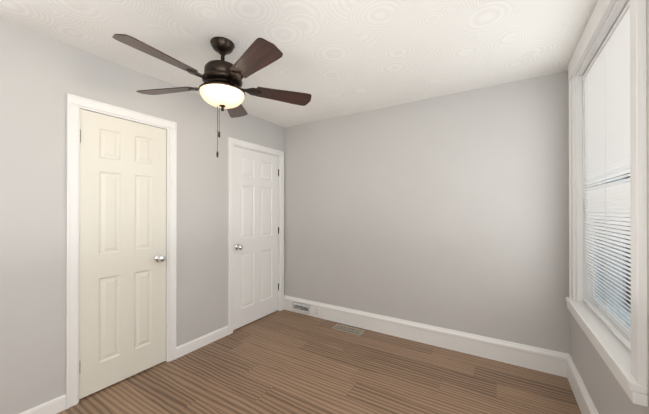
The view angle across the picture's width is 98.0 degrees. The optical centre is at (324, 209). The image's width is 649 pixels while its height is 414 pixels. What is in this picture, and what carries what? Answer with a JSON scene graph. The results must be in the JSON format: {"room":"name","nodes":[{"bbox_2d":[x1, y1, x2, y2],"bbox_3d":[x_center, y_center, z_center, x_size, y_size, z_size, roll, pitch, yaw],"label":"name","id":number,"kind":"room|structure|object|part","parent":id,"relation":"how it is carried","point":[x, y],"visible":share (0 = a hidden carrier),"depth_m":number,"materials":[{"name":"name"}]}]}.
{"room":"empty bedroom","nodes":[
{"label":"empty bedroom","id":0,"kind":"room"},
{"bbox_2d":[0,19,283,413],"bbox_3d":[-1.265,0.112,2.679,0.120,2.400,2.564,0,0,32],"label":"wall","id":1,"kind":"structure","parent":0,"point":[41,76],"depth_m":1.82,"materials":[{"name":"grey paint"}]},
{"bbox_2d":[19,394,65,413],"bbox_3d":[-1.788,1.262,1.713,0.013,0.095,0.331,0,0,32],"label":"baseboard","id":2,"kind":"structure","parent":1,"relation":"attached to","point":[54,406],"depth_m":1.79,"materials":[{"name":"white paint"}]},
{"bbox_2d":[66,93,176,408],"bbox_3d":[-1.552,0.274,2.198,0.142,2.075,0.739,0,0,32],"label":"door frame","id":3,"kind":"structure","parent":1,"relation":"attached to","point":[75,104],"depth_m":1.91,"materials":[{"name":"white paint"}]},
{"bbox_2d":[79,109,165,398],"bbox_3d":[-1.507,0.305,2.165,0.106,1.988,0.596,0,0,32],"label":"closet door","id":4,"kind":"structure","parent":1,"relation":"in","point":[122,281],"depth_m":2.14,"materials":[{"name":"white paint"}]},
{"bbox_2d":[176,326,228,358],"bbox_3d":[-1.161,1.264,2.719,0.013,0.095,0.566,0,0,32],"label":"baseboard","id":5,"kind":"structure","parent":1,"relation":"attached to","point":[188,347],"depth_m":2.69,"materials":[{"name":"white paint"}]},
{"bbox_2d":[233,146,278,329],"bbox_3d":[-0.776,0.308,3.338,0.106,1.988,0.739,0,0,32],"label":"room door","id":6,"kind":"structure","parent":1,"relation":"in","point":[255,236],"depth_m":3.30,"materials":[{"name":"white paint"}]},
{"bbox_2d":[228,137,283,334],"bbox_3d":[-0.825,0.277,3.363,0.142,2.075,0.882,0,0,32],"label":"door frame","id":7,"kind":"structure","parent":1,"relation":"attached to","point":[232,142],"depth_m":3.24,"materials":[{"name":"white paint"}]},
{"bbox_2d":[0,0,597,127],"bbox_3d":[-0.920,-1.116,1.573,4.640,0.050,4.280,0,0,32],"label":"ceiling","id":8,"kind":"structure","parent":0,"point":[338,58],"depth_m":1.81,"materials":[{"name":"paint"}]},
{"bbox_2d":[112,34,311,157],"bbox_3d":[-0.685,-0.715,1.811,1.186,0.751,1.158,0,0,32],"label":"ceiling fan","id":9,"kind":"object","parent":8,"relation":"hanging from","point":[221,86],"visible":1,"depth_m":1.75,"materials":[{"name":"brown wood"}]},
{"bbox_3d":[-0.668,-0.724,1.849,0.279,0.086,0.279,0,0,32],"label":"lamp shade","id":10,"kind":"part","parent":9,"relation":"part of","materials":[{"name":"white glass"}]},
{"bbox_2d":[57,310,580,413],"bbox_3d":[-0.920,1.334,1.566,4.640,0.050,4.280,0,0,32],"label":"floor","id":11,"kind":"structure","parent":0,"point":[283,362],"depth_m":2.16,"materials":[{"name":"laminate"}]},
{"bbox_2d":[332,324,363,335],"bbox_3d":[0.258,1.311,3.077,0.340,0.004,0.135,0,0,32],"label":"floor vent","id":12,"kind":"object","parent":11,"relation":"in","point":[355,331],"visible":1,"depth_m":3.08,"materials":[{"name":"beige metal"}]},
{"bbox_2d":[284,71,569,353],"bbox_3d":[0.186,0.114,3.343,4.640,2.400,0.100,0,0,32],"label":"wall","id":13,"kind":"structure","parent":0,"point":[450,211],"depth_m":2.69,"materials":[{"name":"grey paint"}]},
{"bbox_2d":[292,302,309,313],"bbox_3d":[-0.293,1.241,3.558,0.271,0.086,0.034,0,0,32],"label":"air vent","id":14,"kind":"object","parent":13,"relation":"attached to","point":[301,307],"visible":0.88,"depth_m":3.55,"materials":[{"name":"white paint"}]},
{"bbox_2d":[315,306,319,315],"bbox_3d":[-0.088,1.229,3.419,0.070,0.114,0.007,0,0,32],"label":"electrical outlet","id":15,"kind":"object","parent":13,"relation":"attached to","point":[317,310],"visible":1,"depth_m":3.41,"materials":[{"name":"white plastic"}]},
{"bbox_2d":[284,295,562,376],"bbox_3d":[0.663,1.222,2.970,2.840,0.182,0.024,0,0,32],"label":"baseboard","id":16,"kind":"structure","parent":13,"relation":"attached to","point":[543,360],"depth_m":2.66,"materials":[{"name":"white paint"}]},
{"bbox_2d":[570,0,648,413],"bbox_3d":[0.942,0.106,0.408,0.250,2.400,4.280,0,0,32],"label":"wall","id":17,"kind":"structure","parent":0,"point":[607,392],"depth_m":1.48,"materials":[{"name":"grey paint"}]},
{"bbox_2d":[563,353,598,413],"bbox_3d":[0.861,1.215,0.533,0.024,0.182,3.950,0,0,32],"label":"baseboard","id":18,"kind":"structure","parent":17,"relation":"attached to","point":[585,403],"depth_m":1.90,"materials":[{"name":"white paint"}]},
{"bbox_2d":[566,0,647,406],"bbox_3d":[1.589,-0.181,1.508,0.277,1.816,1.248,0,0,32],"label":"window","id":19,"kind":"structure","parent":17,"relation":"in","point":[627,367],"depth_m":1.39,"materials":[{"name":"white paint"}]},
{"bbox_2d":[582,0,630,350],"bbox_3d":[1.541,-0.152,1.538,0.046,1.569,1.006,0,0,32],"label":"window blinds","id":20,"kind":"object","parent":19,"relation":"attached to","point":[606,104],"visible":0.69,"depth_m":1.52,"materials":[{"name":"white paint"}]}
]}

